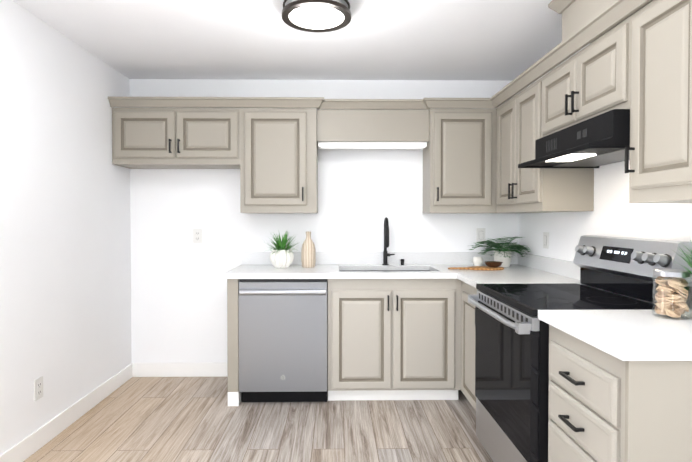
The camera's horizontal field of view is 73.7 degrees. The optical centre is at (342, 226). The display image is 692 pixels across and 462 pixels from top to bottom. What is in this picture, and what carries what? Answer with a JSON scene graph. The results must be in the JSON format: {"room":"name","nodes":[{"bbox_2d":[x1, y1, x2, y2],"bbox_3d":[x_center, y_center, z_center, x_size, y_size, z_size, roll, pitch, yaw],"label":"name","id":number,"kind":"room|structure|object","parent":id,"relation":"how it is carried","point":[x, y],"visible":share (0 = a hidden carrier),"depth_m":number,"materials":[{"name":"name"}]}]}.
{"room":"kitchen","nodes":[
{"label":"kitchen","id":0,"kind":"room"},
{"bbox_2d":[0,0,131,454],"bbox_3d":[-1.774,0.061,1.133,0.140,2.440,5.300,0,1,-1],"label":"wall","id":1,"kind":"structure","parent":0,"point":[65,276],"depth_m":2.78,"materials":[{"name":"paint"}]},
{"bbox_2d":[34,376,42,400],"bbox_3d":[-1.717,0.918,2.608,0.009,0.116,0.072,0,1,-1],"label":"outlet","id":2,"kind":"object","parent":1,"relation":"attached to","point":[38,388],"visible":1,"depth_m":2.60,"materials":[{"name":"white plastic"}]},
{"bbox_2d":[0,363,131,461],"bbox_3d":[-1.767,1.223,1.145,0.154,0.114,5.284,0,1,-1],"label":"baseboard","id":3,"kind":"structure","parent":1,"relation":"attached to","point":[25,448],"depth_m":2.83,"materials":[{"name":"white paint"}]},
{"bbox_2d":[23,377,492,461],"bbox_3d":[-0.832,1.321,1.166,4.944,0.080,5.580,0,1,-1],"label":"floor","id":4,"kind":"structure","parent":0,"point":[165,419],"depth_m":2.85,"materials":[{"name":"brown wood"}]},
{"bbox_2d":[227,279,240,405],"bbox_3d":[-0.763,0.800,3.491,0.076,0.886,0.604,0,1,-1],"label":"cabinet end panel","id":5,"kind":"object","parent":4,"relation":"on","point":[234,396],"visible":0.4,"depth_m":3.19,"materials":[{"name":"paint"}]},
{"bbox_2d":[239,279,327,401],"bbox_3d":[-0.416,0.802,3.471,0.611,0.884,0.626,0,1,-1],"label":"dishwasher","id":6,"kind":"object","parent":4,"relation":"on","point":[283,340],"visible":0.96,"depth_m":3.18,"materials":[{"name":"silver metal"}]},
{"bbox_2d":[328,279,461,400],"bbox_3d":[0.360,0.800,3.496,0.936,0.886,0.652,0,1,-1],"label":"base cabinet","id":7,"kind":"object","parent":4,"relation":"on","point":[394,339],"visible":0.96,"depth_m":3.21,"materials":[{"name":"paint"}]},
{"bbox_2d":[461,281,477,409],"bbox_3d":[1.124,0.804,3.259,0.692,0.886,1.146,0,1,-1],"label":"base cabinet","id":8,"kind":"object","parent":4,"relation":"on","point":[468,313],"visible":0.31,"depth_m":3.01,"materials":[{"name":"paint"}]},
{"bbox_2d":[222,252,529,278],"bbox_3d":[0.320,0.381,3.487,2.294,0.325,0.655,0,1,-1],"label":"countertop","id":9,"kind":"structure","parent":8,"relation":"on","point":[254,265],"depth_m":3.69,"materials":[{"name":"stone"}]},
{"bbox_2d":[261,232,300,267],"bbox_3d":[-0.476,0.172,3.543,0.381,0.290,0.375,0,1,-1],"label":"plant","id":10,"kind":"object","parent":9,"relation":"on","point":[281,255],"visible":1,"depth_m":3.49,"materials":[{"name":"green plant"}]},
{"bbox_2d":[301,231,315,267],"bbox_3d":[-0.264,0.178,3.566,0.112,0.277,0.112,0,1,-1],"label":"bottle vase","id":11,"kind":"object","parent":9,"relation":"on","point":[308,255],"visible":1,"depth_m":3.52,"materials":[{"name":"beige ceramic"}]},
{"bbox_2d":[382,217,394,264],"bbox_3d":[0.373,0.121,3.689,0.102,0.388,0.164,0,1,-1],"label":"faucet","id":12,"kind":"object","parent":9,"relation":"on","point":[386,236],"visible":1,"depth_m":3.69,"materials":[{"name":"black metal"}]},
{"bbox_2d":[448,266,503,269],"bbox_3d":[0.988,0.312,3.425,0.419,0.014,0.176,0,1,-1],"label":"wood tray","id":13,"kind":"object","parent":9,"relation":"on","point":[483,268],"visible":1,"depth_m":3.40,"materials":[{"name":"brown wood"}]},
{"bbox_2d":[472,257,482,265],"bbox_3d":[1.072,0.279,3.655,0.084,0.072,0.084,0,1,-1],"label":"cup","id":14,"kind":"object","parent":13,"relation":"on","point":[477,261],"visible":1,"depth_m":3.62,"materials":[{"name":"white ceramic"}]},
{"bbox_2d":[485,261,502,267],"bbox_3d":[1.120,0.284,3.426,0.132,0.038,0.132,0,1,-1],"label":"bowl","id":15,"kind":"object","parent":13,"relation":"on","point":[494,264],"visible":1,"depth_m":3.39,"materials":[{"name":"brown wood"}]},
{"bbox_2d":[469,237,530,266],"bbox_3d":[1.202,0.195,3.568,0.471,0.242,0.456,0,1,-1],"label":"plant","id":16,"kind":"object","parent":9,"relation":"on","point":[503,254],"visible":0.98,"depth_m":3.56,"materials":[{"name":"green plant"}]},
{"bbox_2d":[454,256,529,287],"bbox_3d":[1.123,0.296,2.924,0.704,0.137,0.491,0,1,-1],"label":"countertop","id":17,"kind":"structure","parent":8,"relation":"on","point":[518,272],"depth_m":3.22,"materials":[{"name":"stone"}]},
{"bbox_2d":[468,235,691,461],"bbox_3d":[1.082,0.660,2.296,0.745,1.204,0.768,0,1,-1],"label":"range","id":18,"kind":"object","parent":4,"relation":"on","point":[512,363],"visible":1,"depth_m":2.17,"materials":[{"name":"black glass"}]},
{"bbox_2d":[548,325,624,461],"bbox_3d":[1.146,0.829,1.645,0.692,0.886,0.530,0,1,-1],"label":"drawers","id":19,"kind":"object","parent":4,"relation":"on","point":[586,412],"visible":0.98,"depth_m":1.60,"materials":[{"name":"paint"}]},
{"bbox_2d":[530,254,691,360],"bbox_3d":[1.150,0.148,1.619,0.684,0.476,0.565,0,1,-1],"label":"countertop","id":20,"kind":"structure","parent":19,"relation":"on","point":[634,335],"depth_m":1.61,"materials":[{"name":"stone"}]},
{"bbox_2d":[652,268,691,319],"bbox_3d":[1.254,0.256,1.757,0.124,0.179,0.124,0,1,-1],"label":"pasta jar","id":21,"kind":"object","parent":20,"relation":"on","point":[667,297],"visible":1,"depth_m":1.74,"materials":[{"name":"clear glass"}]},
{"bbox_2d":[669,240,691,273],"bbox_3d":[1.315,0.187,1.635,0.297,0.321,0.386,0,1,-1],"label":"grass plant","id":22,"kind":"object","parent":20,"relation":"on","point":[687,260],"visible":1,"depth_m":1.70,"materials":[{"name":"green plant"}]},
{"bbox_2d":[624,361,691,461],"bbox_3d":[1.166,0.834,1.370,0.658,0.886,0.018,0,1,-1],"label":"cabinet end panel","id":23,"kind":"object","parent":4,"relation":"attached to","point":[658,411],"visible":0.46,"depth_m":1.35,"materials":[{"name":"paint"}]},
{"bbox_2d":[13,0,561,80],"bbox_3d":[-0.832,-1.199,1.126,4.944,0.080,5.580,0,1,-1],"label":"ceiling","id":24,"kind":"structure","parent":0,"point":[492,40],"depth_m":2.92,"materials":[{"name":"paint"}]},
{"bbox_2d":[282,0,350,31],"bbox_3d":[-0.137,-1.129,2.437,0.366,0.100,0.366,0,1,-1],"label":"ceiling light","id":25,"kind":"object","parent":24,"relation":"attached to","point":[318,15],"visible":1,"depth_m":2.39,"materials":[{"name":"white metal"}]},
{"bbox_2d":[129,79,519,362],"bbox_3d":[-0.868,0.018,3.865,4.944,2.440,0.140,0,1,-1],"label":"wall","id":26,"kind":"structure","parent":0,"point":[178,299],"depth_m":3.80,"materials":[{"name":"paint"}]},
{"bbox_2d":[112,108,239,168],"bbox_3d":[-1.255,-0.681,3.599,0.959,0.425,0.357,0,1,-1],"label":"upper cabinet","id":27,"kind":"object","parent":26,"relation":"attached to","point":[175,138],"visible":1,"depth_m":3.46,"materials":[{"name":"paint"}]},
{"bbox_2d":[108,96,495,109],"bbox_3d":[-0.287,-0.925,3.472,2.893,0.066,0.103,0,1,-1],"label":"crown molding","id":28,"kind":"structure","parent":27,"relation":"attached to","point":[151,102],"depth_m":3.45,"materials":[{"name":"paint"}]},
{"bbox_2d":[132,362,227,376],"bbox_3d":[-1.272,1.181,3.801,0.932,0.114,0.014,0,1,-1],"label":"baseboard","id":29,"kind":"structure","parent":26,"relation":"attached to","point":[214,369],"depth_m":3.79,"materials":[{"name":"white paint"}]},
{"bbox_2d":[193,229,201,242],"bbox_3d":[-1.190,0.079,3.786,0.072,0.116,0.009,0,1,-1],"label":"electrical outlet","id":30,"kind":"object","parent":26,"relation":"attached to","point":[197,235],"visible":1,"depth_m":3.78,"materials":[{"name":"white plastic"}]},
{"bbox_2d":[240,108,317,212],"bbox_3d":[-0.487,-0.498,3.612,0.575,0.790,0.357,0,1,-1],"label":"upper cabinet","id":31,"kind":"object","parent":26,"relation":"attached to","point":[278,160],"visible":0.98,"depth_m":3.47,"materials":[{"name":"paint"}]},
{"bbox_2d":[317,110,428,148],"bbox_3d":[0.231,-0.753,3.667,0.861,0.283,0.258,0,1,-1],"label":"valance","id":32,"kind":"object","parent":26,"relation":"attached to","point":[372,129],"visible":0.98,"depth_m":3.54,"materials":[{"name":"paint"}]},
{"bbox_2d":[423,109,496,212],"bbox_3d":[1.064,-0.499,3.632,0.802,0.790,0.357,0,1,-1],"label":"upper cabinet","id":33,"kind":"object","parent":26,"relation":"attached to","point":[460,163],"visible":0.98,"depth_m":3.49,"materials":[{"name":"paint"}]},
{"bbox_2d":[476,228,484,241],"bbox_3d":[1.145,0.073,3.817,0.072,0.116,0.010,0,1,-1],"label":"light switch","id":34,"kind":"object","parent":26,"relation":"attached to","point":[480,234],"visible":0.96,"depth_m":3.81,"materials":[{"name":"white plastic"}]},
{"bbox_2d":[548,0,652,42],"bbox_3d":[1.296,-1.057,1.832,0.390,0.224,1.250,0,1,-1],"label":"soffit","id":35,"kind":"structure","parent":0,"point":[577,14],"depth_m":2.27,"materials":[{"name":"paint"}]},
{"bbox_2d":[519,43,691,304],"bbox_3d":[1.570,0.060,1.178,0.140,2.440,5.300,0,1,-1],"label":"wall","id":36,"kind":"structure","parent":0,"point":[615,213],"depth_m":2.57,"materials":[{"name":"paint"}]},
{"bbox_2d":[496,77,593,212],"bbox_3d":[1.294,-0.490,3.097,0.357,0.790,0.783,0,1,-1],"label":"upper cabinet","id":37,"kind":"object","parent":36,"relation":"attached to","point":[529,190],"visible":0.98,"depth_m":2.86,"materials":[{"name":"paint"}]},
{"bbox_2d":[543,232,548,248],"bbox_3d":[1.465,0.101,3.328,0.010,0.116,0.072,0,1,-1],"label":"light switch","id":38,"kind":"object","parent":36,"relation":"attached to","point":[546,240],"visible":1,"depth_m":3.31,"materials":[{"name":"white plastic"}]},
{"bbox_2d":[541,16,630,136],"bbox_3d":[1.304,-0.682,2.301,0.357,0.380,0.801,0,1,-1],"label":"upper cabinet","id":39,"kind":"object","parent":36,"relation":"attached to","point":[591,80],"visible":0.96,"depth_m":2.17,"materials":[{"name":"paint"}]},
{"bbox_2d":[488,0,650,107],"bbox_3d":[1.145,-0.908,2.402,0.058,0.066,2.130,0,1,-1],"label":"crown molding","id":40,"kind":"structure","parent":39,"relation":"attached to","point":[609,17],"depth_m":2.29,"materials":[{"name":"paint"}]},
{"bbox_2d":[518,109,629,167],"bbox_3d":[1.249,-0.410,2.285,0.468,0.162,0.753,0,1,-1],"label":"range hood","id":41,"kind":"object","parent":39,"relation":"attached to","point":[599,140],"visible":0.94,"depth_m":2.16,"materials":[{"name":"black metal"}]},
{"bbox_2d":[625,0,691,202],"bbox_3d":[1.313,-0.477,1.625,0.357,0.770,0.557,0,1,-1],"label":"upper cabinet","id":42,"kind":"object","parent":36,"relation":"attached to","point":[660,149],"depth_m":1.70,"materials":[{"name":"paint"}]}
]}

